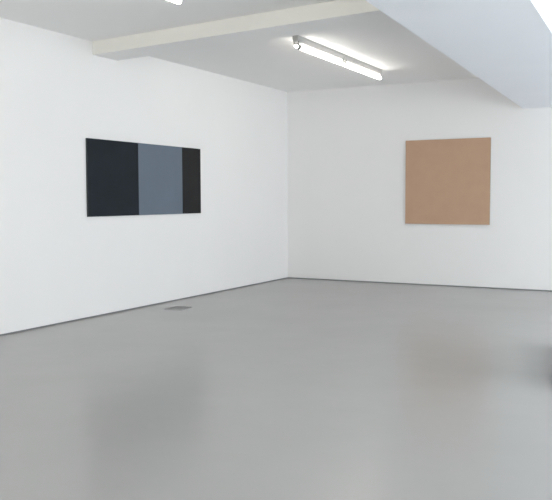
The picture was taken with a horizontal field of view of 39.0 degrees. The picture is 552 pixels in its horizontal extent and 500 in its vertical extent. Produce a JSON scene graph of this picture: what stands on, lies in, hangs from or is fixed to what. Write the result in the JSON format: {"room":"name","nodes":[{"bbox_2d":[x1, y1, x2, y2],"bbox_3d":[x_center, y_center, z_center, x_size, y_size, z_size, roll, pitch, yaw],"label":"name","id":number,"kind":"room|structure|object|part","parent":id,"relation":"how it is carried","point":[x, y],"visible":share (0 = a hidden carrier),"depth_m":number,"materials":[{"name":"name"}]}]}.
{"room":"museum","nodes":[
{"label":"museum","id":0,"kind":"room"},
{"bbox_2d":[0,18,287,333],"bbox_3d":[-3.560,-0.775,7.149,0.160,3.487,16.069,2,4,28],"label":"wall","id":1,"kind":"structure","parent":0,"point":[59,263],"depth_m":9.90,"materials":[{"name":"white paint"}]},
{"bbox_2d":[86,138,200,216],"bbox_3d":[-1.697,-0.945,10.448,0.022,0.944,2.450,2,4,28],"label":"painting","id":2,"kind":"object","parent":1,"relation":"attached to","point":[123,178],"visible":1,"depth_m":10.27,"materials":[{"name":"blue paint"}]},
{"bbox_3d":[-2.041,-0.900,9.801,0.022,0.944,0.982,2,4,28],"label":"panel","id":3,"kind":"part","parent":2,"relation":"part of","materials":[{"name":"black paint"}]},
{"bbox_3d":[-1.577,-0.960,10.672,0.022,0.944,0.996,2,4,28],"label":"panel","id":4,"kind":"part","parent":2,"relation":"part of","materials":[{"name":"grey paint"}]},
{"bbox_3d":[-1.233,-1.004,11.319,0.022,0.944,0.472,2,4,28],"label":"panel","id":5,"kind":"part","parent":2,"relation":"part of","materials":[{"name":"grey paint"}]},
{"bbox_2d":[0,277,287,335],"bbox_3d":[-3.519,0.968,7.337,0.154,0.017,15.909,2,4,28],"label":"baseboard","id":6,"kind":"structure","parent":1,"relation":"attached to","point":[286,277],"depth_m":10.08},
{"bbox_2d":[0,0,477,91],"bbox_3d":[0.848,-2.294,4.698,9.834,0.160,15.749,2,4,28],"label":"ceiling","id":7,"kind":"structure","parent":0,"point":[402,56],"depth_m":9.52,"materials":[{"name":"white paint"}]},
{"bbox_2d":[168,0,180,3],"bbox_3d":[-1.201,-2.249,6.428,0.072,0.145,1.410,2,4,28],"label":"fluorescent light","id":8,"kind":"object","parent":7,"relation":"attached to","point":[173,1],"visible":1,"depth_m":6.98,"materials":[{"name":"white glass"}]},
{"bbox_2d":[93,0,393,60],"bbox_3d":[-0.105,-2.365,8.235,4.920,0.160,0.462,2,5,35],"label":"ceiling beam","id":9,"kind":"structure","parent":7,"relation":"attached to","point":[336,14],"depth_m":8.21,"materials":[{"name":"beige paint"}]},
{"bbox_2d":[293,35,344,64],"bbox_3d":[0.552,-2.471,9.719,0.072,0.151,1.410,2,4,28],"label":"fluorescent light","id":10,"kind":"object","parent":7,"relation":"attached to","point":[298,40],"visible":1,"depth_m":9.61,"materials":[{"name":"white enamel"},{"name":"white plastic"},{"name":"glass"}]},
{"bbox_2d":[343,55,381,79],"bbox_3d":[1.221,-2.559,10.974,0.072,0.145,1.410,2,4,28],"label":"fluorescent light","id":11,"kind":"object","parent":7,"relation":"attached to","point":[348,60],"visible":0.93,"depth_m":10.90,"materials":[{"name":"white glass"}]},
{"bbox_2d":[366,0,551,107],"bbox_3d":[0.829,-1.954,4.732,1.091,0.523,15.790,2,4,26],"label":"ceiling","id":12,"kind":"structure","parent":7,"relation":"attached to","point":[506,44],"depth_m":6.65,"materials":[{"name":"white paint"}]},
{"bbox_2d":[0,278,551,499],"bbox_3d":[0.859,1.223,4.932,10.154,0.200,16.069,2,4,28],"label":"floor","id":13,"kind":"structure","parent":0,"point":[287,388],"depth_m":5.67,"materials":[{"name":"grey concrete"}]},
{"bbox_2d":[165,306,190,309],"bbox_3d":[-1.293,0.769,10.297,0.272,0.007,0.334,1,4,20],"label":"floor outlet","id":14,"kind":"object","parent":13,"relation":"on","point":[172,307],"visible":1,"depth_m":10.29,"materials":[{"name":"metal"}]},
{"bbox_3d":[-1.298,0.769,10.324,0.196,0.004,0.236,1,4,20],"label":"lid","id":15,"kind":"part","parent":14,"relation":"part of","materials":[{"name":"grey metal"}]},
{"bbox_2d":[287,78,551,289],"bbox_3d":[4.586,-1.112,11.816,9.834,3.487,0.160,2,4,28],"label":"wall","id":16,"kind":"structure","parent":0,"point":[346,147],"depth_m":13.03,"materials":[{"name":"white paint"}]},
{"bbox_2d":[288,277,551,290],"bbox_3d":[4.593,0.636,11.935,9.834,0.017,0.154,2,4,28],"label":"baseboard","id":17,"kind":"structure","parent":16,"relation":"attached to","point":[288,277],"depth_m":12.96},
{"bbox_2d":[405,137,490,224],"bbox_3d":[2.777,-1.107,12.665,1.393,1.377,0.035,2,4,28],"label":"painting","id":18,"kind":"object","parent":16,"relation":"attached to","point":[447,181],"visible":1,"depth_m":12.64,"materials":[{"name":"beige paint"}]}
]}

